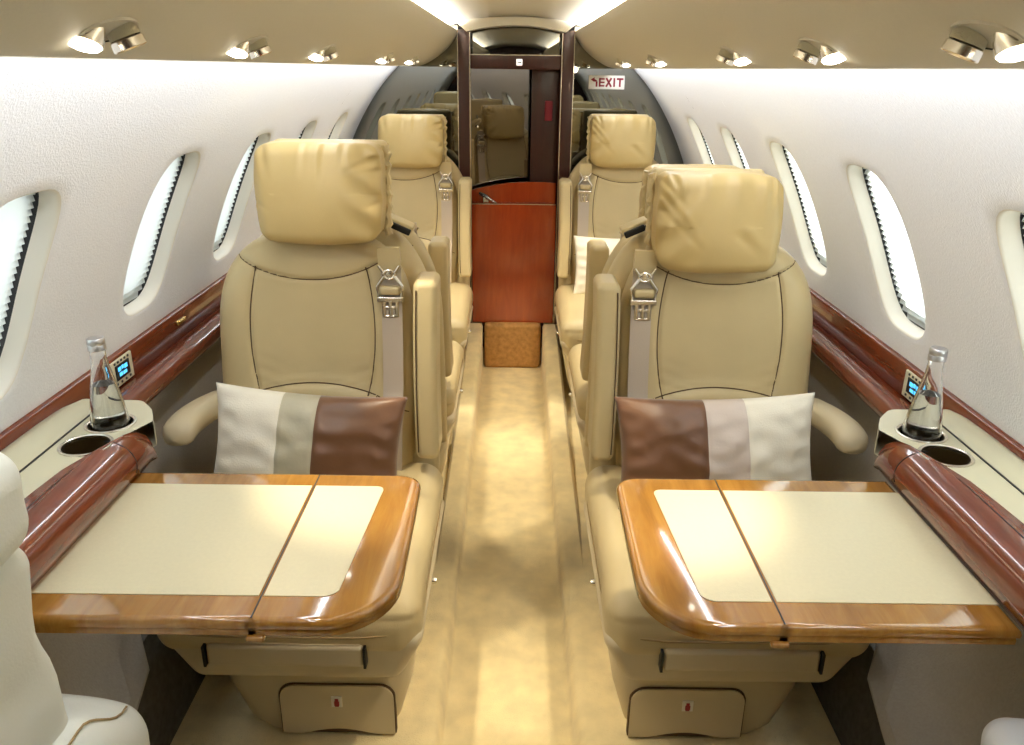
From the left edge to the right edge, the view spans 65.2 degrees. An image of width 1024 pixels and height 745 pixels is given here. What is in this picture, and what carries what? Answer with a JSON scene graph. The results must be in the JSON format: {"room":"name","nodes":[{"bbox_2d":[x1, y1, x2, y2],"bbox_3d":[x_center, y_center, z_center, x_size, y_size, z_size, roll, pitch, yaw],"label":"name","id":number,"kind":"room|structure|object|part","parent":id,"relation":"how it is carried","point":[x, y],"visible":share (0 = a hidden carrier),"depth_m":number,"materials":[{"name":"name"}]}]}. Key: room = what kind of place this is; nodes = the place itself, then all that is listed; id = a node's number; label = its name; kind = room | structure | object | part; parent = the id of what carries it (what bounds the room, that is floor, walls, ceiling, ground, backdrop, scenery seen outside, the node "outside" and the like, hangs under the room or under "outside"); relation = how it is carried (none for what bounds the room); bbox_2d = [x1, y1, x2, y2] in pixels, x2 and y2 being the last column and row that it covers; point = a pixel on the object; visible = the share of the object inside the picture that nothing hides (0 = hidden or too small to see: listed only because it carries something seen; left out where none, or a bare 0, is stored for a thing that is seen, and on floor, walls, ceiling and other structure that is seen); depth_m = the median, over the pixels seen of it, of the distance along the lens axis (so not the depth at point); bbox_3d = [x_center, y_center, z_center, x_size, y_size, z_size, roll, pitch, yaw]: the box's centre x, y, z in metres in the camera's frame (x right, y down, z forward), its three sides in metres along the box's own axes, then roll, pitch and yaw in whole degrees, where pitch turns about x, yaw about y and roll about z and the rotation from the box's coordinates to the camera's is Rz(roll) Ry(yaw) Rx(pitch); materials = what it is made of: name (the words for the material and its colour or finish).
{"room":"aircraft cabin","nodes":[
{"label":"aircraft cabin","id":0,"kind":"room"},
{"bbox_2d":[36,338,222,710],"bbox_3d":[-0.783,0.298,1.668,0.158,0.640,4.900,1,21,0],"label":"wall","id":1,"kind":"structure","parent":0,"point":[115,667],"depth_m":1.56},
{"bbox_2d":[0,399,156,588],"bbox_3d":[-0.736,0.338,0.843,0.213,0.089,1.429,1,21,0],"label":"console","id":2,"kind":"object","parent":1,"relation":"attached to","point":[71,473],"visible":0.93,"depth_m":1.26,"materials":[{"name":"beige wood"}]},
{"bbox_2d":[86,335,131,431],"bbox_3d":[-0.700,0.032,1.376,0.068,0.192,0.068,1,21,0],"label":"water bottle","id":3,"kind":"object","parent":2,"relation":"in","point":[108,409],"visible":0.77,"depth_m":1.36,"materials":[{"name":"clear glass"}]},
{"bbox_2d":[31,472,420,641],"bbox_3d":[-0.405,0.262,1.210,0.507,0.041,0.402,1,21,0],"label":"folding table","id":4,"kind":"object","parent":2,"relation":"attached to","point":[256,556],"visible":1,"depth_m":1.14,"materials":[{"name":"brown wood"}]},
{"bbox_2d":[0,273,226,450],"bbox_3d":[-0.855,0.055,1.576,0.032,0.095,4.900,1,21,0],"label":"trim","id":5,"kind":"structure","parent":1,"relation":"attached to","point":[155,340],"depth_m":1.83,"materials":[{"name":"brown wood"}]},
{"bbox_2d":[109,350,133,386],"bbox_3d":[-0.837,-0.004,1.714,0.012,0.058,0.100,1,21,0],"label":"control panel","id":6,"kind":"object","parent":1,"relation":"attached to","point":[122,368],"visible":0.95,"depth_m":1.71,"materials":[{"name":"beige plastic"}]},
{"bbox_2d":[120,307,220,404],"bbox_3d":[-0.819,0.105,1.589,0.076,0.056,4.890,1,21,0],"label":"trim","id":7,"kind":"structure","parent":1,"relation":"attached to","point":[146,385],"depth_m":1.88,"materials":[{"name":"brown wood"}]},
{"bbox_2d":[138,634,205,744],"bbox_3d":[-0.787,0.569,1.771,0.128,0.420,4.900,1,21,0],"label":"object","id":8,"kind":"structure","parent":1,"relation":"attached to","point":[171,686],"depth_m":1.69,"materials":[{"name":"carpet"}]},
{"bbox_2d":[176,316,185,325],"bbox_3d":[-0.834,-0.130,2.019,0.011,0.012,0.052,1,21,0],"label":"handle","id":9,"kind":"object","parent":1,"relation":"attached to","point":[181,320],"depth_m":2.01,"materials":[{"name":"gold metal"}]},
{"bbox_2d":[0,57,397,432],"bbox_3d":[-0.694,-0.257,1.457,0.334,0.590,4.900,1,21,0],"label":"wall","id":10,"kind":"structure","parent":0,"point":[95,138],"depth_m":1.45,"materials":[{"name":"beige plastic"}]},
{"bbox_2d":[0,192,38,356],"bbox_3d":[-0.796,-0.113,1.191,0.174,0.358,0.231,1,21,0],"label":"window","id":11,"kind":"structure","parent":10,"relation":"in","point":[18,216],"depth_m":1.25,"materials":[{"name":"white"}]},
{"bbox_2d":[68,17,146,53],"bbox_3d":[-0.381,-0.320,0.757,0.048,0.035,0.093,6,21,12],"label":"light","id":12,"kind":"object","parent":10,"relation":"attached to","point":[127,36],"visible":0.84,"depth_m":0.76,"materials":[{"name":"silver"}]},
{"bbox_2d":[79,17,139,42],"bbox_3d":[-0.381,-0.324,0.756,0.044,0.026,0.096,1,21,0],"label":"socket","id":13,"kind":"object","parent":12,"relation":"attached to","point":[129,32],"depth_m":0.76,"materials":[{"name":"silver"}]},
{"bbox_2d":[123,154,184,306],"bbox_3d":[-0.794,-0.319,1.733,0.174,0.358,0.231,1,21,0],"label":"window","id":14,"kind":"structure","parent":10,"relation":"in","point":[145,246],"depth_m":1.79,"materials":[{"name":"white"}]},
{"bbox_2d":[0,0,456,65],"bbox_3d":[-0.404,-0.606,1.323,0.298,0.175,4.900,1,21,0],"label":"ceiling","id":15,"kind":"structure","parent":10,"relation":"attached to","point":[363,32],"depth_m":1.04,"materials":[{"name":"beige plastic"}]},
{"bbox_2d":[213,136,258,251],"bbox_3d":[-0.792,-0.510,2.238,0.174,0.358,0.231,1,21,0],"label":"window","id":16,"kind":"structure","parent":10,"relation":"in","point":[230,201],"depth_m":2.31,"materials":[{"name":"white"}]},
{"bbox_2d":[227,35,271,58],"bbox_3d":[-0.379,-0.473,1.159,0.048,0.035,0.093,6,21,12],"label":"light","id":17,"kind":"object","parent":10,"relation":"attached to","point":[259,48],"visible":0.77,"depth_m":1.16,"materials":[{"name":"silver"}]},
{"bbox_2d":[236,35,267,46],"bbox_3d":[-0.379,-0.477,1.158,0.044,0.026,0.096,1,21,0],"label":"socket","id":18,"kind":"object","parent":17,"relation":"attached to","point":[262,42],"depth_m":1.16,"materials":[{"name":"silver"}]},
{"bbox_2d":[309,44,338,61],"bbox_3d":[-0.377,-0.643,1.608,0.048,0.035,0.093,6,21,12],"label":"light","id":19,"kind":"object","parent":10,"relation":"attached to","point":[331,53],"visible":0.75,"depth_m":1.61,"materials":[{"name":"silver"}]},
{"bbox_2d":[316,44,335,52],"bbox_3d":[-0.377,-0.647,1.607,0.044,0.026,0.096,1,21,0],"label":"socket","id":20,"kind":"object","parent":19,"relation":"attached to","point":[331,50],"depth_m":1.61,"materials":[{"name":"silver"}]},
{"bbox_2d":[376,52,394,63],"bbox_3d":[-0.373,-0.934,2.375,0.048,0.035,0.093,6,21,12],"label":"light","id":21,"kind":"object","parent":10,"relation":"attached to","point":[390,58],"visible":0.7,"depth_m":2.37,"materials":[{"name":"silver"}]},
{"bbox_2d":[405,56,419,64],"bbox_3d":[-0.370,-1.165,2.982,0.048,0.035,0.093,6,21,12],"label":"light","id":22,"kind":"object","parent":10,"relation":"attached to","point":[412,61],"visible":0.58,"depth_m":2.98,"materials":[{"name":"silver"}]},
{"bbox_2d":[170,347,840,744],"bbox_3d":[-0.009,0.762,1.894,1.600,0.070,5.000,1,21,0],"label":"floor","id":23,"kind":"structure","parent":0,"point":[509,669],"depth_m":2.06,"materials":[{"name":"carpet"}]},
{"bbox_2d":[0,452,149,744],"bbox_3d":[-0.401,0.605,0.777,0.466,1.005,0.612,1,21,0],"label":"seat","id":24,"kind":"object","parent":23,"relation":"on","point":[34,710],"visible":1,"depth_m":0.82,"materials":[{"name":"white leather"}]},
{"bbox_3d":[-0.563,0.466,0.683,0.137,0.476,0.534,1,21,0],"label":"backrest","id":25,"kind":"part","parent":24,"relation":"part of","materials":[{"name":"white leather"}]},
{"bbox_3d":[-0.541,0.476,0.916,0.166,0.205,0.262,1,21,0],"label":"armrest","id":26,"kind":"part","parent":24,"relation":"part of","materials":[{"name":"white leather"}]},
{"bbox_2d":[157,139,443,733],"bbox_3d":[-0.466,0.118,1.790,0.609,1.193,0.794,1,21,0],"label":"seat","id":27,"kind":"object","parent":23,"relation":"on","point":[331,298],"visible":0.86,"depth_m":1.84,"materials":[{"name":"leather"}]},
{"bbox_3d":[-0.723,0.102,1.850,0.072,0.072,0.232,4,21,8],"label":"armrest","id":28,"kind":"part","parent":27,"relation":"part of","materials":[{"name":"beige leather"}]},
{"bbox_2d":[206,643,362,666],"bbox_3d":[-0.436,0.541,1.541,0.300,0.048,0.024,1,21,0],"label":"handle","id":29,"kind":"object","parent":27,"relation":"on","point":[235,654],"depth_m":1.53,"materials":[{"name":"beige leather"}]},
{"bbox_2d":[157,462,442,651],"bbox_3d":[-0.435,0.375,1.779,0.529,0.163,0.577,1,21,0],"label":"seat cushion","id":30,"kind":"object","parent":27,"relation":"on","point":[401,629],"depth_m":1.54,"materials":[{"name":"leather"}]},
{"bbox_2d":[214,382,407,474],"bbox_3d":[-0.454,0.172,1.781,0.436,0.283,0.158,2,21,3],"label":"throw pillow","id":31,"kind":"object","parent":27,"relation":"on","point":[260,431],"visible":0.67,"depth_m":1.73,"materials":[{"name":"beige fabric"}]},
{"bbox_3d":[-0.474,-0.021,1.956,0.472,0.638,0.219,1,21,0],"label":"backrest","id":32,"kind":"part","parent":27,"relation":"part of","materials":[{"name":"leather"}]},
{"bbox_3d":[-0.371,0.715,1.706,0.240,0.127,0.012,1,21,0],"label":"access panel","id":33,"kind":"part","parent":27,"relation":"part of","materials":[{"name":"beige leather"}]},
{"bbox_3d":[-0.202,-0.017,1.919,0.059,0.426,0.165,1,21,0],"label":"armrest","id":34,"kind":"part","parent":27,"relation":"part of","materials":[{"name":"leather"}]},
{"bbox_3d":[-0.173,0.460,1.769,0.014,0.016,0.016,1,21,0],"label":"knob","id":35,"kind":"part","parent":27,"relation":"part of","materials":[{"name":"silver metal"}]},
{"bbox_2d":[378,114,472,349],"bbox_3d":[-0.475,-0.501,3.470,0.609,1.158,0.794,1,21,0],"label":"seat","id":36,"kind":"object","parent":23,"relation":"on","point":[428,189],"visible":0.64,"depth_m":3.54,"materials":[{"name":"leather"}]},
{"bbox_3d":[-0.482,-0.656,3.630,0.472,0.638,0.219,1,21,0],"label":"backrest","id":37,"kind":"part","parent":36,"relation":"part of","materials":[{"name":"leather"}]},
{"bbox_2d":[450,282,472,343],"bbox_3d":[-0.443,-0.261,3.452,0.529,0.163,0.577,1,21,0],"label":"seat cushion","id":38,"kind":"object","parent":36,"relation":"on","point":[461,292],"depth_m":3.32,"materials":[{"name":"leather"}]},
{"bbox_3d":[-0.210,-0.653,3.593,0.059,0.426,0.165,1,21,0],"label":"armrest","id":39,"kind":"part","parent":36,"relation":"part of","materials":[{"name":"leather"}]},
{"bbox_2d":[390,187,463,474],"bbox_3d":[-0.474,-0.147,2.579,0.609,1.129,0.794,1,21,0],"label":"seat","id":40,"kind":"object","parent":23,"relation":"on","point":[437,257],"visible":0.06,"depth_m":2.36,"materials":[{"name":"leather"}]},
{"bbox_3d":[-0.211,-0.192,2.378,0.059,0.426,0.165,1,21,0],"label":"armrest","id":41,"kind":"part","parent":40,"relation":"part of","materials":[{"name":"leather"}]},
{"bbox_2d":[446,340,463,415],"bbox_3d":[-0.441,0.008,2.746,0.529,0.163,0.577,1,21,0],"label":"seat cushion","id":42,"kind":"object","parent":40,"relation":"on","point":[453,382],"depth_m":2.63,"materials":[{"name":"leather"}]},
{"bbox_2d":[555,114,657,398],"bbox_3d":[0.497,-0.494,3.468,0.609,1.169,0.794,1,21,0],"label":"seat","id":43,"kind":"object","parent":23,"relation":"on","point":[601,194],"visible":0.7,"depth_m":3.53,"materials":[{"name":"leather"}]},
{"bbox_3d":[0.236,-0.647,3.593,0.059,0.426,0.165,1,21,0],"label":"armrest","id":44,"kind":"part","parent":43,"relation":"part of","materials":[{"name":"leather"}]},
{"bbox_2d":[555,284,584,348],"bbox_3d":[0.459,-0.250,3.452,0.529,0.163,0.577,1,21,0],"label":"seat cushion","id":45,"kind":"object","parent":43,"relation":"on","point":[569,308],"depth_m":3.27,"materials":[{"name":"leather"}]},
{"bbox_2d":[573,236,619,293],"bbox_3d":[0.466,-0.463,3.480,0.402,0.247,0.141,1,21,1],"label":"throw pillow","id":46,"kind":"object","parent":43,"relation":"on","point":[580,241],"visible":0.11,"depth_m":3.46,"materials":[{"name":"beige fabric"}]},
{"bbox_3d":[0.508,-0.644,3.630,0.472,0.638,0.219,1,21,0],"label":"backrest","id":47,"kind":"part","parent":43,"relation":"part of","materials":[{"name":"leather"}]},
{"bbox_2d":[567,164,740,475],"bbox_3d":[0.504,-0.118,2.564,0.609,1.108,0.794,1,21,0],"label":"seat","id":48,"kind":"object","parent":23,"relation":"on","point":[598,261],"visible":0.13,"depth_m":2.32,"materials":[{"name":"leather"}]},
{"bbox_2d":[568,344,587,420],"bbox_3d":[0.468,0.026,2.727,0.529,0.163,0.577,1,21,0],"label":"seat cushion","id":49,"kind":"object","parent":48,"relation":"on","point":[579,386],"depth_m":2.62,"materials":[{"name":"leather"}]},
{"bbox_3d":[0.242,-0.179,2.360,0.059,0.426,0.165,1,21,0],"label":"armrest","id":50,"kind":"part","parent":48,"relation":"part of","materials":[{"name":"leather"}]},
{"bbox_2d":[583,168,869,737],"bbox_3d":[0.481,0.155,1.800,0.609,1.139,0.794,1,21,0],"label":"seat","id":51,"kind":"object","parent":23,"relation":"on","point":[703,301],"visible":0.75,"depth_m":1.79,"materials":[{"name":"leather"}]},
{"bbox_3d":[0.179,0.464,1.769,0.014,0.016,0.016,1,21,0],"label":"knob","id":52,"kind":"part","parent":51,"relation":"part of","materials":[{"name":"silver metal"}]},
{"bbox_3d":[0.220,-0.012,1.919,0.059,0.426,0.165,1,21,0],"label":"armrest","id":53,"kind":"part","parent":51,"relation":"part of","materials":[{"name":"leather"}]},
{"bbox_3d":[0.371,0.724,1.706,0.240,0.127,0.012,1,21,0],"label":"access panel","id":54,"kind":"part","parent":51,"relation":"part of","materials":[{"name":"beige plastic"}]},
{"bbox_3d":[0.492,-0.009,1.956,0.472,0.638,0.219,1,21,0],"label":"backrest","id":55,"kind":"part","parent":51,"relation":"part of","materials":[{"name":"leather"}]},
{"bbox_2d":[614,392,814,508],"bbox_3d":[0.453,0.184,1.778,0.445,0.269,0.161,-1,21,-4],"label":"throw pillow","id":56,"kind":"object","parent":51,"relation":"on","point":[762,438],"visible":0.74,"depth_m":1.73,"materials":[{"name":"brown fabric"}]},
{"bbox_2d":[585,465,869,657],"bbox_3d":[0.443,0.386,1.779,0.529,0.163,0.577,1,21,0],"label":"seat cushion","id":57,"kind":"object","parent":51,"relation":"on","point":[629,631],"depth_m":1.54,"materials":[{"name":"leather"}]},
{"bbox_2d":[663,648,820,671],"bbox_3d":[0.440,0.552,1.541,0.300,0.048,0.024,1,21,0],"label":"tray","id":58,"kind":"object","parent":51,"relation":"on","point":[674,659],"depth_m":1.53,"materials":[{"name":"beige plastic"}]},
{"bbox_3d":[0.738,0.120,1.850,0.072,0.072,0.232,-2,21,-8],"label":"armrest","id":59,"kind":"part","parent":51,"relation":"part of","materials":[{"name":"beige leather"}]},
{"bbox_3d":[0.489,0.573,0.708,0.609,1.133,0.794,1,21,0],"label":"seat","id":60,"kind":"object","parent":23,"relation":"on","visible":0},
{"bbox_2d":[980,717,1023,744],"bbox_3d":[0.700,0.545,0.928,0.175,0.100,0.322,1,21,0],"label":"pad","id":61,"kind":"object","parent":60,"relation":"on","point":[1000,731],"visible":1,"depth_m":1.03,"materials":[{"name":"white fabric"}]},
{"bbox_2d":[412,0,624,26],"bbox_3d":[0.008,-0.681,1.292,0.840,0.079,4.900,1,21,0],"label":"ceiling","id":62,"kind":"structure","parent":0,"point":[581,13],"depth_m":2.90,"materials":[{"name":"beige"}]},
{"bbox_2d":[343,24,693,349],"bbox_3d":[0.011,-0.923,4.035,1.800,1.800,0.680,1,21,0],"label":"wall","id":63,"kind":"structure","parent":0,"point":[459,26],"depth_m":4.41,"materials":[{"name":"brown wood"}]},
{"bbox_2d":[353,25,457,166],"bbox_3d":[-0.548,-0.919,3.824,0.594,1.370,0.012,1,21,0],"label":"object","id":64,"kind":"structure","parent":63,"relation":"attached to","point":[430,87],"depth_m":3.69,"materials":[{"name":"grey plastic"}]},
{"bbox_2d":[436,323,482,623],"bbox_3d":[-0.191,0.228,3.072,0.079,0.228,2.080,1,21,0],"label":"trim","id":65,"kind":"structure","parent":63,"relation":"attached to","point":[459,466],"depth_m":2.84,"materials":[{"name":"carpet"}]},
{"bbox_2d":[472,181,555,322],"bbox_3d":[0.002,-0.606,3.987,0.410,0.681,0.236,1,21,0],"label":"cabinet","id":66,"kind":"object","parent":63,"relation":"attached to","point":[513,223],"visible":1,"depth_m":3.88,"materials":[{"name":"brown wood"}]},
{"bbox_3d":[0.006,-0.865,3.881,0.410,0.121,0.020,1,21,0],"label":"lid","id":67,"kind":"part","parent":66,"relation":"part of","materials":[{"name":"brown wood"}]},
{"bbox_2d":[456,17,575,323],"bbox_3d":[0.011,-0.913,3.852,0.536,1.452,0.241,1,21,0],"label":"door","id":68,"kind":"structure","parent":63,"relation":"in","point":[515,121],"depth_m":3.76,"materials":[{"name":"brown wood"}]},
{"bbox_2d":[470,27,561,54],"bbox_3d":[0.019,-1.522,3.669,0.460,0.130,0.010,1,21,0],"label":"mirror","id":69,"kind":"object","parent":68,"relation":"attached to","point":[500,40],"depth_m":3.67,"materials":[{"name":"grey mirror"}]},
{"bbox_2d":[516,59,521,65],"bbox_3d":[0.033,-1.400,3.609,0.027,0.027,0.012,1,21,0],"label":"square sign","id":70,"kind":"object","parent":68,"relation":"attached to","point":[518,61],"visible":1,"depth_m":3.60,"materials":[{"name":"white plastic"}]},
{"bbox_2d":[472,314,561,367],"bbox_3d":[0.002,-0.169,4.119,1.480,0.234,0.220,1,21,0],"label":"trim","id":71,"kind":"structure","parent":63,"relation":"attached to","point":[506,344],"depth_m":4.01,"materials":[{"name":"wood"}]},
{"bbox_2d":[541,324,582,622],"bbox_3d":[0.186,0.232,3.072,0.079,0.228,2.080,1,21,0],"label":"trim","id":72,"kind":"structure","parent":63,"relation":"attached to","point":[567,517],"depth_m":2.84,"materials":[{"name":"carpet"}]},
{"bbox_2d":[570,26,683,173],"bbox_3d":[0.570,-0.906,3.824,0.594,1.370,0.012,1,21,0],"label":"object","id":73,"kind":"structure","parent":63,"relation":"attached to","point":[636,97],"depth_m":3.69,"materials":[{"name":"grey plastic"}]},
{"bbox_2d":[588,75,624,89],"bbox_3d":[0.432,-1.324,3.652,0.164,0.060,0.007,1,21,0],"label":"exit sign","id":74,"kind":"object","parent":73,"relation":"attached to","point":[595,81],"visible":1,"depth_m":3.65,"materials":[{"name":"white plastic"}]},
{"bbox_2d":[634,69,1023,445],"bbox_3d":[0.700,-0.240,1.457,0.334,0.590,4.900,1,21,0],"label":"wall","id":75,"kind":"structure","parent":0,"point":[946,145],"depth_m":1.45,"materials":[{"name":"beige plastic"}]},
{"bbox_2d":[615,58,630,66],"bbox_3d":[0.398,-1.120,2.889,0.048,0.035,0.093,-4,21,-13],"label":"light","id":76,"kind":"object","parent":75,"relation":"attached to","point":[619,62],"visible":0.7,"depth_m":2.89,"materials":[{"name":"silver"}]},
{"bbox_2d":[645,54,665,66],"bbox_3d":[0.395,-0.861,2.206,0.048,0.035,0.093,-4,21,-13],"label":"light","id":77,"kind":"object","parent":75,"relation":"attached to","point":[650,61],"visible":0.74,"depth_m":2.21,"materials":[{"name":"silver"}]},
{"bbox_2d":[699,129,713,163],"bbox_3d":[0.808,-0.849,3.182,0.174,0.358,0.231,1,21,0],"label":"window","id":78,"kind":"structure","parent":75,"relation":"in","point":[706,145],"depth_m":3.27,"materials":[{"name":"white glass"}]},
{"bbox_2d":[703,137,713,163],"bbox_3d":[0.802,-0.844,3.183,0.155,0.336,0.226,1,21,0],"label":"pleated shade","id":79,"kind":"object","parent":78,"relation":"attached to","point":[706,145],"depth_m":3.27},
{"bbox_2d":[716,46,750,65],"bbox_3d":[0.391,-0.563,1.421,0.048,0.035,0.093,-4,21,-13],"label":"light","id":80,"kind":"object","parent":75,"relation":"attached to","point":[725,57],"visible":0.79,"depth_m":1.42,"materials":[{"name":"silver"}]},
{"bbox_2d":[719,46,742,56],"bbox_3d":[0.391,-0.567,1.420,0.044,0.026,0.096,1,21,0],"label":"socket","id":81,"kind":"object","parent":80,"relation":"attached to","point":[723,53],"depth_m":1.42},
{"bbox_2d":[731,133,748,168],"bbox_3d":[0.806,-0.654,2.668,0.174,0.358,0.231,1,21,0],"label":"window","id":82,"kind":"structure","parent":75,"relation":"in","point":[742,157],"depth_m":2.73,"materials":[{"name":"white glass"}]},
{"bbox_2d":[575,0,1023,69],"bbox_3d":[0.418,-0.596,1.323,0.298,0.175,4.900,1,21,0],"label":"ceiling panel","id":83,"kind":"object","parent":75,"relation":"attached to","point":[682,34],"depth_m":1.02,"materials":[{"name":"beige plastic"}]},
{"bbox_2d":[782,145,826,267],"bbox_3d":[0.803,-0.455,2.145,0.174,0.358,0.231,1,21,0],"label":"window","id":84,"kind":"structure","parent":75,"relation":"in","point":[808,209],"depth_m":2.22,"materials":[{"name":"white glass"}]},
{"bbox_2d":[792,37,845,64],"bbox_3d":[0.390,-0.410,1.019,0.048,0.035,0.093,-4,21,-13],"label":"light","id":85,"kind":"object","parent":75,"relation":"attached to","point":[806,52],"visible":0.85,"depth_m":1.02,"materials":[{"name":"silver"}]},
{"bbox_2d":[798,37,835,51],"bbox_3d":[0.390,-0.414,1.018,0.044,0.026,0.096,1,21,0],"label":"socket","id":86,"kind":"object","parent":85,"relation":"attached to","point":[803,46],"depth_m":1.02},
{"bbox_2d":[862,167,924,329],"bbox_3d":[0.801,-0.264,1.640,0.174,0.358,0.231,1,21,0],"label":"window","id":87,"kind":"structure","parent":75,"relation":"in","point":[896,244],"depth_m":1.69,"materials":[{"name":"white glass"}]},
{"bbox_2d":[940,20,1023,63],"bbox_3d":[0.388,-0.272,0.654,0.048,0.035,0.093,-4,21,-13],"label":"light","id":88,"kind":"object","parent":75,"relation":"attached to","point":[963,42],"visible":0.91,"depth_m":0.66,"materials":[{"name":"silver"}]},
{"bbox_2d":[949,20,1023,51],"bbox_3d":[0.388,-0.276,0.653,0.044,0.026,0.096,1,21,0],"label":"socket","id":89,"kind":"object","parent":88,"relation":"attached to","point":[962,38],"depth_m":0.66,"materials":[{"name":"silver"}]},
{"bbox_2d":[1020,213,1023,246],"bbox_3d":[0.799,-0.065,1.116,0.174,0.358,0.231,1,21,0],"label":"window","id":90,"kind":"structure","parent":75,"relation":"in","point":[1021,214],"depth_m":1.17,"materials":[{"name":"white"}]},
{"bbox_2d":[808,352,1023,744],"bbox_3d":[0.775,0.317,1.668,0.158,0.640,4.900,1,21,0],"label":"wall","id":91,"kind":"structure","parent":0,"point":[922,694],"depth_m":1.46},
{"bbox_2d":[811,643,884,744],"bbox_3d":[0.773,0.588,1.771,0.128,0.420,4.900,1,21,0],"label":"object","id":92,"kind":"structure","parent":91,"relation":"attached to","point":[846,699],"depth_m":1.69,"materials":[{"name":"carpet"}]},
{"bbox_2d":[811,321,910,417],"bbox_3d":[0.817,0.125,1.589,0.076,0.056,4.890,1,21,0],"label":"trim","id":93,"kind":"structure","parent":91,"relation":"attached to","point":[880,397],"depth_m":1.85,"materials":[{"name":"brown wood"}]},
{"bbox_2d":[902,369,921,401],"bbox_3d":[0.837,0.037,1.658,0.012,0.058,0.100,1,21,0],"label":"control panel","id":94,"kind":"object","parent":91,"relation":"attached to","point":[911,381],"visible":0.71,"depth_m":1.67,"materials":[{"name":"beige plastic"}]},
{"bbox_2d":[809,287,1023,460],"bbox_3d":[0.853,0.076,1.576,0.032,0.095,4.900,1,21,0],"label":"trim","id":95,"kind":"structure","parent":91,"relation":"attached to","point":[889,365],"depth_m":1.83,"materials":[{"name":"brown wood"}]},
{"bbox_2d":[873,409,1023,630],"bbox_3d":[0.743,0.356,0.843,0.213,0.089,1.429,1,21,0],"label":"console","id":96,"kind":"object","parent":91,"relation":"attached to","point":[966,486],"visible":0.87,"depth_m":1.23,"materials":[{"name":"beige wood"}]},
{"bbox_2d":[616,478,1021,648],"bbox_3d":[0.412,0.272,1.210,0.480,0.041,0.402,1,21,0],"label":"folding table","id":97,"kind":"object","parent":96,"relation":"attached to","point":[778,563],"visible":1,"depth_m":1.14,"materials":[{"name":"brown wood"}]},
{"bbox_2d":[900,346,947,441],"bbox_3d":[0.716,0.049,1.376,0.068,0.192,0.068,1,21,0],"label":"water bottle","id":98,"kind":"object","parent":96,"relation":"in","point":[923,421],"visible":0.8,"depth_m":1.36,"materials":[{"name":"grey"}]}
]}

